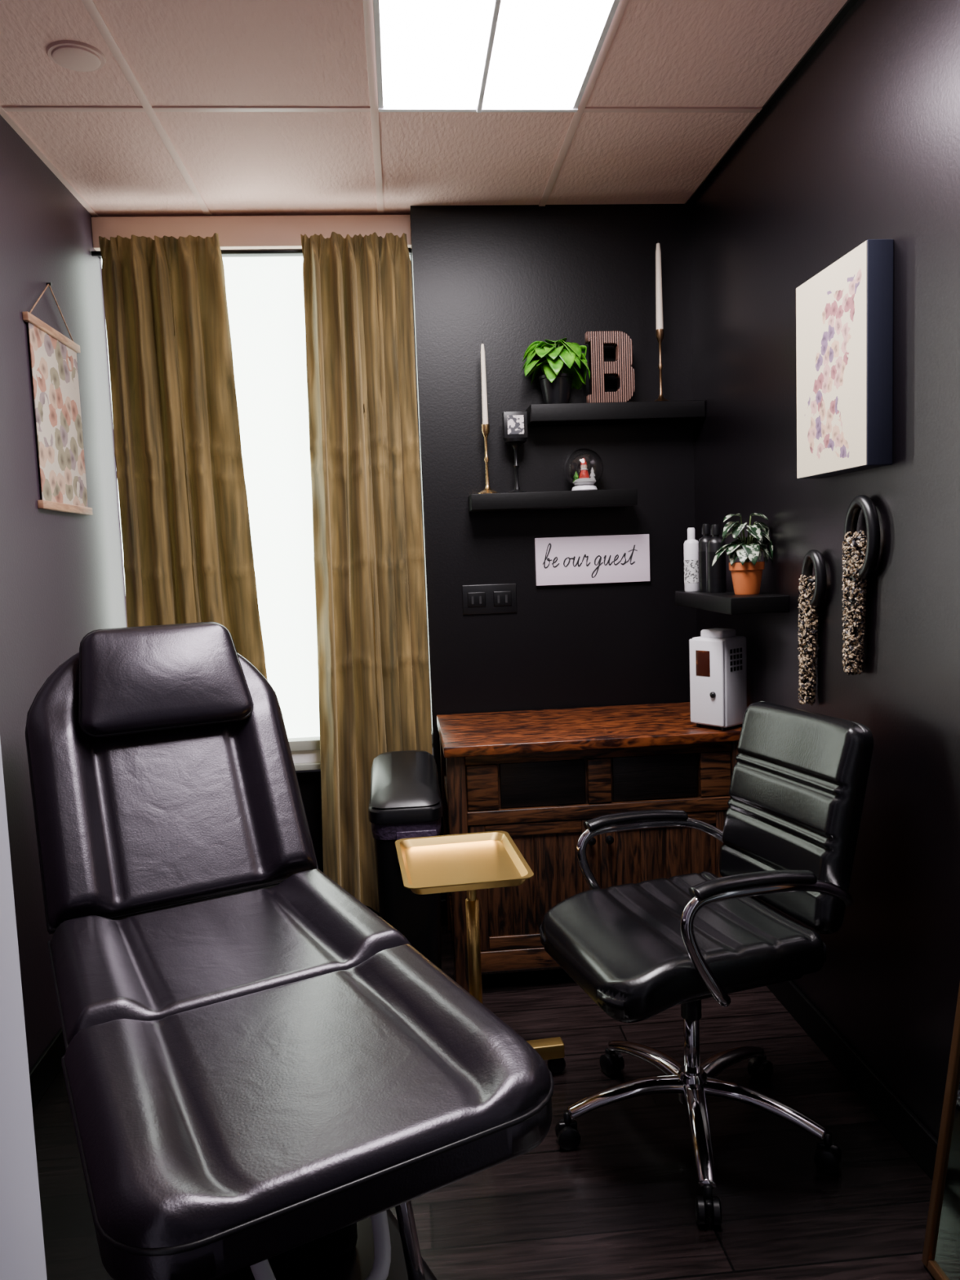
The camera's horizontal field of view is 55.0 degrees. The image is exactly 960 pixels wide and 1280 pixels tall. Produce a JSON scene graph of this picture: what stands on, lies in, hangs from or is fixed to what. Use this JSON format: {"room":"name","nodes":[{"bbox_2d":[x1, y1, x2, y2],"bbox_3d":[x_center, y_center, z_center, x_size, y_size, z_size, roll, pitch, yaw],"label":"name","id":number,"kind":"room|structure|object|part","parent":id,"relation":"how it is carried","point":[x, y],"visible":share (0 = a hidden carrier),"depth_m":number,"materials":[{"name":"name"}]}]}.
{"room":"beauty treatment room","nodes":[
{"label":"beauty treatment room","id":0,"kind":"room"},
{"bbox_2d":[0,115,127,1071],"bbox_3d":[-1.304,-0.072,2.175,0.100,2.740,3.050,-3,5,-5],"label":"wall","id":1,"kind":"structure","parent":0,"point":[62,581],"depth_m":2.72,"materials":[{"name":"grey paint"}]},
{"bbox_2d":[29,1026,66,1110],"bbox_3d":[-1.197,1.241,2.276,0.012,0.100,2.760,-3,5,-5],"label":"baseboard","id":2,"kind":"structure","parent":1,"relation":"attached to","point":[46,1068],"depth_m":2.60,"materials":[{"name":"black wood"}]},
{"bbox_2d":[22,281,93,515],"bbox_3d":[-1.337,-0.767,2.926,0.018,0.717,0.440,-3,5,-5],"label":"print","id":3,"kind":"object","parent":1,"relation":"attached to","point":[54,362],"visible":1,"depth_m":2.91,"materials":[{"name":"beige fabric"}]},
{"bbox_3d":[-1.344,-0.965,2.908,0.018,0.025,0.440,-3,5,-5],"label":"rail","id":4,"kind":"part","parent":3,"relation":"part of","materials":[{"name":"brown wood"}]},
{"bbox_3d":[-1.324,-0.423,2.958,0.018,0.025,0.440,-3,5,-5],"label":"rail","id":5,"kind":"part","parent":3,"relation":"part of","materials":[{"name":"brown wood"}]},
{"bbox_2d":[97,248,411,915],"bbox_3d":[-0.798,-0.228,3.655,1.160,2.740,0.170,-3,5,-5],"label":"wall","id":6,"kind":"structure","parent":0,"point":[309,781],"depth_m":3.66,"materials":[{"name":"black paint"}]},
{"bbox_2d":[90,247,410,256],"bbox_3d":[-0.830,-1.423,3.381,1.151,0.018,0.018,-3,5,-5],"label":"curtain rod","id":7,"kind":"object","parent":6,"relation":"attached to","point":[248,251],"visible":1,"depth_m":3.38,"materials":[{"name":"black metal"}]},
{"bbox_2d":[98,232,268,888],"bbox_3d":[-1.042,-0.186,3.390,0.576,2.524,0.135,-3,5,-5],"label":"curtain","id":8,"kind":"object","parent":7,"relation":"hanging from","point":[188,553],"visible":0.57,"depth_m":3.34,"materials":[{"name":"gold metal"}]},
{"bbox_2d":[300,231,432,912],"bbox_3d":[-0.427,-0.214,3.436,0.442,2.524,0.141,-3,5,-5],"label":"curtain","id":9,"kind":"object","parent":7,"relation":"hanging from","point":[374,694],"visible":0.89,"depth_m":3.42,"materials":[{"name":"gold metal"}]},
{"bbox_2d":[91,214,411,250],"bbox_3d":[-0.838,-1.512,3.429,1.160,0.110,0.045,-3,5,-5],"label":"window valance","id":10,"kind":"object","parent":6,"relation":"attached to","point":[248,232],"depth_m":3.41,"materials":[{"name":"beige paint"}]},
{"bbox_2d":[101,254,410,737],"bbox_3d":[-0.805,-0.527,3.572,1.150,1.850,0.010,-3,5,-5],"label":"window","id":11,"kind":"structure","parent":6,"relation":"in","point":[264,295],"depth_m":3.56,"materials":[{"name":"white glass"}]},
{"bbox_2d":[288,730,433,770],"bbox_3d":[-0.765,0.450,3.618,1.160,0.115,0.090,-3,5,-5],"label":"windowsill","id":12,"kind":"object","parent":6,"relation":"attached to","point":[305,751],"visible":0.15,"depth_m":3.60,"materials":[{"name":"grey"}]},
{"bbox_2d":[0,0,847,217],"bbox_3d":[-0.144,-1.478,1.417,2.415,0.110,4.500,-3,5,-5],"label":"ceiling","id":13,"kind":"structure","parent":0,"point":[268,53],"depth_m":2.69,"materials":[{"name":"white tile"}]},
{"bbox_2d":[45,40,106,71],"bbox_3d":[-1.018,-1.468,2.327,0.140,0.012,0.140,-3,5,-5],"label":"ceiling speaker","id":14,"kind":"object","parent":13,"relation":"in","point":[75,55],"depth_m":2.31},
{"bbox_2d":[0,0,857,217],"bbox_3d":[-0.136,-1.420,1.353,2.215,0.018,4.360,-3,5,-5],"label":"grid","id":15,"kind":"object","parent":13,"relation":"attached to","point":[368,10],"depth_m":2.63,"materials":[{"name":"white metal"}]},
{"bbox_2d":[373,0,619,111],"bbox_3d":[0.045,-1.523,2.074,0.576,0.094,1.196,-3,5,-5],"label":"frame","id":16,"kind":"object","parent":13,"relation":"attached to","point":[615,3],"visible":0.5,"depth_m":2.53,"materials":[{"name":"white plastic"}]},
{"bbox_2d":[378,0,493,108],"bbox_3d":[-0.093,-1.476,2.067,0.268,0.008,1.168,-3,5,-5],"label":"ceiling light panel","id":17,"kind":"object","parent":16,"relation":"attached to","point":[433,51],"visible":1,"depth_m":2.35,"materials":[{"name":"white plastic"}]},
{"bbox_2d":[476,0,501,112],"bbox_3d":[0.046,-1.495,2.077,0.014,0.050,1.180,-3,5,-5],"label":"spine","id":18,"kind":"object","parent":16,"relation":"attached to","point":[496,6],"visible":0.75,"depth_m":2.35,"materials":[{"name":"white plastic"}]},
{"bbox_2d":[482,0,613,109],"bbox_3d":[0.186,-1.489,2.089,0.268,0.008,1.168,-3,5,-5],"label":"ceiling light panel","id":19,"kind":"object","parent":16,"relation":"attached to","point":[543,50],"visible":0.94,"depth_m":2.37,"materials":[{"name":"white plastic"}]},
{"bbox_2d":[32,924,935,1279],"bbox_3d":[-0.038,1.333,1.678,2.415,0.060,4.500,-3,5,-5],"label":"floor","id":20,"kind":"structure","parent":0,"point":[620,1204],"depth_m":2.12,"materials":[{"name":"brown wood"}]},
{"bbox_2d":[25,622,554,1279],"bbox_3d":[-0.528,0.648,1.936,0.689,1.293,1.594,-5,6,-29],"label":"chair","id":21,"kind":"object","parent":20,"relation":"on","point":[255,1075],"visible":1,"depth_m":1.70,"materials":[{"name":"black leather"}]},
{"bbox_2d":[80,622,252,734],"bbox_3d":[-0.834,0.097,2.435,0.430,0.264,0.169,-5,6,-29],"label":"pillow","id":22,"kind":"object","parent":21,"relation":"on","point":[164,679],"depth_m":2.39,"materials":[{"name":"black leather"}]},
{"bbox_2d":[26,652,316,934],"bbox_3d":[-0.811,0.334,2.406,0.642,0.632,0.460,-5,6,-29],"label":"cushion","id":23,"kind":"object","parent":21,"relation":"on","point":[165,788],"depth_m":2.32,"materials":[{"name":"black leather"}]},
{"bbox_2d":[49,868,411,1044],"bbox_3d":[-0.550,0.672,1.991,0.670,0.118,0.535,-5,6,-29],"label":"seat cushion","id":24,"kind":"object","parent":21,"relation":"on","point":[219,948],"depth_m":1.90,"materials":[{"name":"black leather"}]},
{"bbox_2d":[64,943,552,1279],"bbox_3d":[-0.283,0.710,1.500,0.674,0.122,0.578,-5,6,-29],"label":"cushion","id":25,"kind":"object","parent":21,"relation":"on","point":[228,1117],"depth_m":1.38,"materials":[{"name":"black leather"}]},
{"bbox_3d":[-0.279,0.935,1.535,0.258,0.242,0.254,-5,6,-29],"label":"height lever","id":26,"kind":"part","parent":21,"relation":"part of","materials":[{"name":"metal"}]},
{"bbox_3d":[-0.154,1.025,1.747,0.032,0.502,0.230,-5,6,-29],"label":"leg","id":27,"kind":"part","parent":21,"relation":"part of","materials":[{"name":"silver metal"}]},
{"bbox_2d":[368,750,442,969],"bbox_3d":[-0.235,0.783,3.050,0.233,0.798,0.375,-3,5,-5],"label":"trash can","id":28,"kind":"object","parent":20,"relation":"on","point":[405,802],"visible":0.75,"depth_m":2.91,"materials":[{"name":"black plastic"}]},
{"bbox_3d":[-0.249,0.447,3.031,0.223,0.126,0.340,-3,5,-5],"label":"lid","id":29,"kind":"part","parent":28,"relation":"part of","materials":[{"name":"black plastic"}]},
{"bbox_2d":[395,831,565,1073],"bbox_3d":[-0.015,0.901,2.498,0.493,0.648,0.424,-3,5,-5],"label":"tray stand","id":30,"kind":"object","parent":20,"relation":"on","point":[471,862],"visible":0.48,"depth_m":2.50,"materials":[{"name":"gold metal"}]},
{"bbox_2d":[395,831,533,894],"bbox_3d":[-0.052,0.598,2.467,0.349,0.037,0.424,-3,5,-5],"label":"tray","id":31,"kind":"object","parent":30,"relation":"on","point":[432,864],"depth_m":2.47,"materials":[{"name":"gold metal"}]},
{"bbox_3d":[-0.020,0.739,2.505,0.026,0.270,0.026,-3,5,-5],"label":"post","id":32,"kind":"part","parent":30,"relation":"part of","materials":[{"name":"gold metal"}]},
{"bbox_3d":[-0.013,0.933,2.523,0.036,0.460,0.036,-3,5,-5],"label":"post","id":33,"kind":"part","parent":30,"relation":"part of","materials":[{"name":"gold metal"}]},
{"bbox_2d":[436,702,751,992],"bbox_3d":[0.386,0.712,3.338,1.028,0.840,0.615,-3,5,-5],"label":"wooden sideboard","id":34,"kind":"object","parent":20,"relation":"on","point":[535,777],"visible":0.54,"depth_m":3.06,"materials":[{"name":"brown wood"}]},
{"bbox_3d":[-0.111,0.726,3.576,0.060,0.805,0.058,-3,5,-5],"label":"post","id":35,"kind":"part","parent":34,"relation":"part of","materials":[{"name":"brown wood"}]},
{"bbox_3d":[-0.112,0.561,3.293,0.012,0.045,0.475,-3,5,-5],"label":"rail","id":36,"kind":"part","parent":34,"relation":"part of","materials":[{"name":"brown wood"}]},
{"bbox_3d":[-0.093,1.046,3.337,0.012,0.070,0.475,-3,5,-5],"label":"rail","id":37,"kind":"part","parent":34,"relation":"part of","materials":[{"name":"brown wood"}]},
{"bbox_3d":[-0.066,0.773,3.046,0.060,0.805,0.060,-3,5,-5],"label":"post","id":38,"kind":"part","parent":34,"relation":"part of","materials":[{"name":"brown wood"}]},
{"bbox_3d":[0.008,0.480,3.025,0.102,0.148,0.033,-3,5,-5],"label":"drawer","id":39,"kind":"part","parent":34,"relation":"part of","materials":[{"name":"brown wood"}]},
{"bbox_3d":[0.190,0.999,3.078,0.321,0.044,0.020,-3,5,-5],"label":"door rail","id":40,"kind":"part","parent":34,"relation":"part of","materials":[{"name":"brown wood"}]},
{"bbox_3d":[0.419,1.049,3.105,0.890,0.070,0.034,-3,5,-5],"label":"rail","id":41,"kind":"part","parent":34,"relation":"part of","materials":[{"name":"brown wood"}]},
{"bbox_3d":[0.176,0.620,3.043,0.321,0.042,0.020,-3,5,-5],"label":"door rail","id":42,"kind":"part","parent":34,"relation":"part of","materials":[{"name":"brown wood"}]},
{"bbox_3d":[0.182,0.809,3.071,0.325,0.350,0.018,-3,5,-5],"label":"door panel","id":43,"kind":"part","parent":34,"relation":"part of","materials":[{"name":"brown wood"}]},
{"bbox_3d":[0.206,0.471,3.046,0.282,0.148,0.023,-3,5,-5],"label":"drawer","id":44,"kind":"part","parent":34,"relation":"part of","materials":[{"name":"brown wood"}]},
{"bbox_3d":[0.366,0.660,3.037,0.028,0.028,0.030,-3,5,-5],"label":"knob","id":45,"kind":"part","parent":34,"relation":"part of","materials":[{"name":"black metal"}]},
{"bbox_3d":[0.400,0.564,3.060,0.890,0.045,0.034,-3,5,-5],"label":"rail","id":46,"kind":"part","parent":34,"relation":"part of","materials":[{"name":"brown wood"}]},
{"bbox_3d":[0.393,0.369,3.043,0.890,0.035,0.032,-3,5,-5],"label":"rail","id":47,"kind":"part","parent":34,"relation":"part of","materials":[{"name":"brown wood"}]},
{"bbox_3d":[0.394,0.463,3.056,0.077,0.148,0.033,-3,5,-5],"label":"drawer","id":48,"kind":"part","parent":34,"relation":"part of","materials":[{"name":"brown wood"}]},
{"bbox_3d":[0.426,0.657,3.042,0.028,0.028,0.030,-3,5,-5],"label":"knob","id":49,"kind":"part","parent":34,"relation":"part of","materials":[{"name":"black metal"}]},
{"bbox_3d":[0.582,0.454,3.076,0.287,0.148,0.023,-3,5,-5],"label":"drawer","id":50,"kind":"part","parent":34,"relation":"part of","materials":[{"name":"brown wood"}]},
{"bbox_3d":[0.624,0.789,3.107,0.347,0.350,0.018,-3,5,-5],"label":"door panel","id":51,"kind":"part","parent":34,"relation":"part of","materials":[{"name":"brown wood"}]},
{"bbox_3d":[0.618,0.600,3.079,0.343,0.042,0.020,-3,5,-5],"label":"door rail","id":52,"kind":"part","parent":34,"relation":"part of","materials":[{"name":"brown wood"}]},
{"bbox_3d":[0.784,0.446,3.087,0.102,0.148,0.033,-3,5,-5],"label":"drawer","id":53,"kind":"part","parent":34,"relation":"part of","materials":[{"name":"brown wood"}]},
{"bbox_2d":[688,627,746,730],"bbox_3d":[0.800,0.129,3.108,0.149,0.331,0.139,-7,7,-39],"label":"mini fridge","id":54,"kind":"object","parent":34,"relation":"on","point":[717,657],"visible":0.98,"depth_m":3.06,"materials":[{"name":"white plastic"}]},
{"bbox_3d":[0.755,0.141,3.073,0.012,0.285,0.134,-7,7,-39],"label":"door","id":55,"kind":"part","parent":54,"relation":"part of","materials":[{"name":"white plastic"}]},
{"bbox_3d":[0.768,0.182,3.046,0.012,0.020,0.020,-7,7,-39],"label":"knob","id":56,"kind":"part","parent":54,"relation":"part of","materials":[{"name":"black plastic"}]},
{"bbox_3d":[0.801,-0.022,3.100,0.085,0.030,0.090,-7,7,-39],"label":"handle","id":57,"kind":"part","parent":54,"relation":"part of","materials":[{"name":"white plastic"}]},
{"bbox_3d":[0.880,0.731,3.123,0.060,0.805,0.060,-3,5,-5],"label":"post","id":58,"kind":"part","parent":34,"relation":"part of","materials":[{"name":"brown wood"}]},
{"bbox_2d":[539,701,873,1226],"bbox_3d":[0.538,0.711,2.244,0.752,1.029,0.661,-3,5,-5],"label":"office chair","id":59,"kind":"object","parent":20,"relation":"on","point":[642,950],"visible":1,"depth_m":2.19,"materials":[{"name":"black leather"}]},
{"bbox_3d":[0.214,1.175,2.258,0.018,0.040,0.018,-3,5,-5],"label":"caster stem","id":60,"kind":"part","parent":59,"relation":"part of","materials":[{"name":"black plastic"}]},
{"bbox_2d":[557,1120,577,1133],"bbox_3d":[0.215,1.197,2.260,0.048,0.034,0.015,-3,5,-5],"label":"caster","id":61,"kind":"object","parent":59,"relation":"attached to","point":[563,1126],"depth_m":2.25,"materials":[{"name":"black plastic"}]},
{"bbox_3d":[0.366,1.141,2.567,0.018,0.040,0.018,-3,5,-5],"label":"caster stem","id":62,"kind":"part","parent":59,"relation":"part of","materials":[{"name":"black plastic"}]},
{"bbox_2d":[604,1048,618,1066],"bbox_3d":[0.367,1.162,2.569,0.014,0.034,0.048,-5,6,-30],"label":"caster","id":63,"kind":"object","parent":59,"relation":"attached to","point":[611,1057],"depth_m":2.55,"materials":[{"name":"black plastic"}]},
{"bbox_3d":[0.466,0.726,2.239,0.540,0.127,0.500,-4,6,-18],"label":"seat","id":64,"kind":"part","parent":59,"relation":"part of","materials":[{"name":"black leather"}]},
{"bbox_3d":[0.490,1.190,1.981,0.018,0.040,0.018,-3,5,-5],"label":"caster stem","id":65,"kind":"part","parent":59,"relation":"part of","materials":[{"name":"black plastic"}]},
{"bbox_2d":[705,1199,712,1217],"bbox_3d":[0.490,1.212,1.983,0.014,0.034,0.048,-1,5,7],"label":"caster","id":66,"kind":"object","parent":59,"relation":"attached to","point":[708,1202],"depth_m":1.96,"materials":[{"name":"black plastic"}]},
{"bbox_3d":[0.762,1.131,2.509,0.018,0.040,0.018,-3,5,-5],"label":"caster stem","id":67,"kind":"part","parent":59,"relation":"part of","materials":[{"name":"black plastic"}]},
{"bbox_2d":[754,1055,766,1072],"bbox_3d":[0.763,1.153,2.511,0.048,0.034,0.014,-7,7,-42],"label":"caster","id":68,"kind":"object","parent":59,"relation":"attached to","point":[760,1063],"depth_m":2.49,"materials":[{"name":"black plastic"}]},
{"bbox_3d":[0.776,0.426,2.318,0.154,0.493,0.450,-4,6,-18],"label":"backrest","id":69,"kind":"part","parent":59,"relation":"part of","materials":[{"name":"black leather"}]},
{"bbox_3d":[0.807,1.164,2.139,0.018,0.040,0.018,-3,5,-5],"label":"caster stem","id":70,"kind":"part","parent":59,"relation":"part of","materials":[{"name":"black plastic"}]},
{"bbox_2d":[817,1140,839,1158],"bbox_3d":[0.808,1.185,2.142,0.048,0.034,0.014,1,6,29],"label":"caster","id":71,"kind":"object","parent":59,"relation":"attached to","point":[825,1148],"depth_m":2.13,"materials":[{"name":"black plastic"}]},
{"bbox_2d":[921,982,959,1279],"bbox_3d":[0.974,0.731,1.458,0.163,1.093,0.700,-3,5,-5],"label":"floor mirror","id":72,"kind":"object","parent":20,"relation":"on","point":[941,1247],"visible":1,"depth_m":1.80,"materials":[{"name":"brown mirror"}]},
{"bbox_3d":[0.926,1.268,1.502,0.026,0.022,0.660,-3,5,-5],"label":"frame","id":73,"kind":"part","parent":72,"relation":"part of","materials":[{"name":"brown wood"}]},
{"bbox_3d":[0.974,0.731,1.458,0.143,1.056,0.664,-3,5,-5],"label":"glass","id":74,"kind":"part","parent":72,"relation":"part of","materials":[{"name":"grey mirror"}]},
{"bbox_2d":[409,204,696,899],"bbox_3d":[0.308,-0.274,3.700,1.055,2.740,0.260,-3,5,-5],"label":"wall","id":75,"kind":"structure","parent":0,"point":[509,278],"depth_m":3.52,"materials":[{"name":"black paint"}]},
{"bbox_2d":[440,899,447,924],"bbox_3d":[0.363,1.052,3.686,1.043,0.100,0.012,-3,5,-5],"label":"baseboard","id":76,"kind":"structure","parent":75,"relation":"attached to","point":[443,902],"depth_m":3.64,"materials":[{"name":"black wood"}]},
{"bbox_2d":[462,583,516,614],"bbox_3d":[0.036,-0.158,3.549,0.210,0.113,0.013,-3,5,-5],"label":"outlet cover","id":77,"kind":"object","parent":75,"relation":"attached to","point":[496,597],"visible":1,"depth_m":3.54,"materials":[{"name":"black plastic"}]},
{"bbox_2d":[467,591,485,607],"bbox_3d":[-0.013,-0.155,3.543,0.070,0.057,0.006,-3,5,-5],"label":"receptacle","id":78,"kind":"object","parent":77,"relation":"attached to","point":[475,599],"depth_m":3.54,"materials":[{"name":"black plastic"}]},
{"bbox_2d":[493,591,511,606],"bbox_3d":[0.087,-0.160,3.551,0.070,0.057,0.006,-3,5,-5],"label":"receptacle","id":79,"kind":"object","parent":77,"relation":"attached to","point":[500,598],"depth_m":3.55,"materials":[{"name":"black plastic"}]},
{"bbox_2d":[467,488,637,512],"bbox_3d":[0.269,-0.524,3.467,0.618,0.060,0.150,-3,5,-5],"label":"floating shelf","id":80,"kind":"object","parent":75,"relation":"attached to","point":[611,498],"visible":1,"depth_m":3.40,"materials":[{"name":"black wood"}]},
{"bbox_2d":[477,340,497,493],"bbox_3d":[0.019,-0.819,3.405,0.076,0.557,0.076,-3,5,-5],"label":"candlestick","id":81,"kind":"object","parent":80,"relation":"on","point":[485,426],"visible":0.94,"depth_m":3.40,"materials":[{"name":"white wax"}]},
{"bbox_2d":[480,343,488,424],"bbox_3d":[0.015,-0.935,3.394,0.021,0.304,0.021,-3,5,-5],"label":"taper candle","id":82,"kind":"object","parent":81,"relation":"on","point":[484,399],"depth_m":3.39,"materials":[{"name":"beige wax"}]},
{"bbox_2d":[502,410,528,493],"bbox_3d":[0.133,-0.695,3.425,0.090,0.298,0.084,-3,5,-5],"label":"candle holder","id":83,"kind":"object","parent":80,"relation":"on","point":[514,424],"visible":0.94,"depth_m":3.40,"materials":[{"name":"black metal"}]},
{"bbox_2d":[506,414,524,434],"bbox_3d":[0.131,-0.793,3.397,0.060,0.068,0.004,-3,5,-5],"label":"print","id":84,"kind":"object","parent":83,"relation":"on","point":[515,423],"depth_m":3.39},
{"bbox_2d":[564,448,603,490],"bbox_3d":[0.390,-0.637,3.457,0.146,0.158,0.146,-3,5,-5],"label":"snow globe","id":85,"kind":"object","parent":80,"relation":"on","point":[584,468],"visible":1,"depth_m":3.41,"materials":[{"name":"clear glass"}]},
{"bbox_2d":[534,533,649,586],"bbox_3d":[0.436,-0.310,3.566,0.446,0.183,0.020,-3,5,-5],"label":"sign","id":86,"kind":"object","parent":75,"relation":"attached to","point":[620,558],"visible":1,"depth_m":3.56,"materials":[{"name":"white"}]},
{"bbox_2d":[524,400,705,426],"bbox_3d":[0.503,-0.848,3.458,0.651,0.063,0.150,-3,5,-5],"label":"floating shelf","id":87,"kind":"object","parent":75,"relation":"attached to","point":[553,415],"visible":0.88,"depth_m":3.39,"materials":[{"name":"black wood"}]},
{"bbox_2d":[521,337,590,404],"bbox_3d":[0.274,-0.994,3.394,0.234,0.254,0.194,-3,5,-5],"label":"potted plant","id":88,"kind":"object","parent":87,"relation":"on","point":[556,386],"visible":1,"depth_m":3.38,"materials":[{"name":"green plant"}]},
{"bbox_3d":[0.284,-0.923,3.423,0.128,0.108,0.128,-3,5,-5],"label":"pot","id":89,"kind":"part","parent":88,"relation":"part of","materials":[{"name":"black plastic"}]},
{"bbox_2d":[584,330,634,402],"bbox_3d":[0.483,-1.009,3.432,0.174,0.264,0.044,-3,5,-5],"label":"marquee letter","id":90,"kind":"object","parent":87,"relation":"on","point":[622,369],"visible":0.91,"depth_m":3.41,"materials":[{"name":"metal"}]},
{"bbox_2d":[654,240,669,400],"bbox_3d":[0.668,-1.181,3.432,0.076,0.592,0.076,-3,5,-5],"label":"candlestick","id":91,"kind":"object","parent":87,"relation":"on","point":[659,300],"visible":0.88,"depth_m":3.42,"materials":[{"name":"white wax"}]},
{"bbox_2d":[655,243,663,329],"bbox_3d":[0.664,-1.304,3.421,0.027,0.324,0.027,-3,5,-5],"label":"taper candle","id":92,"kind":"object","parent":91,"relation":"on","point":[659,300],"depth_m":3.41,"materials":[{"name":"beige wax"}]},
{"bbox_2d":[689,0,959,1139],"bbox_3d":[1.001,-0.176,2.362,0.100,2.740,3.050,-3,5,-5],"label":"wall","id":93,"kind":"structure","parent":0,"point":[862,144],"depth_m":2.25,"materials":[{"name":"black paint"}]},
{"bbox_2d":[675,589,789,614],"bbox_3d":[0.809,-0.129,3.019,0.180,0.050,0.560,-3,5,-5],"label":"floating shelf","id":94,"kind":"object","parent":93,"relation":"attached to","point":[727,602],"visible":0.88,"depth_m":2.76,"materials":[{"name":"black wood"}]},
{"bbox_2d":[684,527,698,591],"bbox_3d":[0.737,-0.280,3.212,0.053,0.220,0.053,-3,5,-5],"label":"lotion bottle","id":95,"kind":"object","parent":94,"relation":"on","point":[691,573],"visible":0.92,"depth_m":3.19,"materials":[{"name":"white plastic"}]},
{"bbox_2d":[697,524,711,591],"bbox_3d":[0.772,-0.280,3.144,0.057,0.230,0.057,-3,5,-5],"label":"spray bottle","id":96,"kind":"object","parent":94,"relation":"on","point":[705,527],"visible":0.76,"depth_m":3.13,"materials":[{"name":"black plastic"}]},
{"bbox_2d":[706,524,726,592],"bbox_3d":[0.784,-0.270,3.065,0.065,0.225,0.065,-3,5,-5],"label":"spray bottle","id":97,"kind":"object","parent":94,"relation":"on","point":[716,575],"visible":0.96,"depth_m":3.04,"materials":[{"name":"black plastic"}]},
{"bbox_2d":[711,513,773,595],"bbox_3d":[0.835,-0.269,2.884,0.160,0.250,0.174,2,7,40],"label":"potted plant","id":98,"kind":"object","parent":94,"relation":"on","point":[746,575],"visible":1,"depth_m":2.85,"materials":[{"name":"green plant"}]},
{"bbox_3d":[0.834,-0.193,2.885,0.108,0.100,0.108,-3,5,-5],"label":"pot","id":99,"kind":"part","parent":98,"relation":"part of","materials":[{"name":"orange ceramic"}]},
{"bbox_2d":[797,494,879,706],"bbox_3d":[0.926,-0.082,2.404,0.047,0.570,0.408,-3,5,-5],"label":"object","id":100,"kind":"object","parent":93,"relation":"attached to","point":[860,553],"depth_m":2.30,"materials":[{"name":"black plastic"}]},
{"bbox_2d":[795,239,893,479],"bbox_3d":[0.901,-0.674,2.304,0.064,0.506,0.380,-3,5,-5],"label":"canvas painting","id":101,"kind":"object","parent":93,"relation":"attached to","point":[844,313],"visible":1,"depth_m":2.21,"materials":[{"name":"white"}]},
{"bbox_2d":[766,980,937,1180],"bbox_3d":[1.000,1.146,2.409,0.012,0.100,2.670,-3,5,-5],"label":"baseboard","id":102,"kind":"structure","parent":93,"relation":"attached to","point":[906,1127],"depth_m":2.40,"materials":[{"name":"black wood"}]},
{"bbox_3d":[-0.028,0.006,0.819,2.215,2.740,0.110,-3,5,-5],"label":"wall","id":103,"kind":"structure","parent":0,"visible":0},
{"bbox_2d":[0,741,47,1279],"bbox_3d":[0.040,0.302,0.852,1.090,2.140,0.140,-3,5,-5],"label":"trim","id":104,"kind":"structure","parent":103,"relation":"attached to","point":[22,1252],"depth_m":0.86,"materials":[{"name":"white paint"}]}
]}

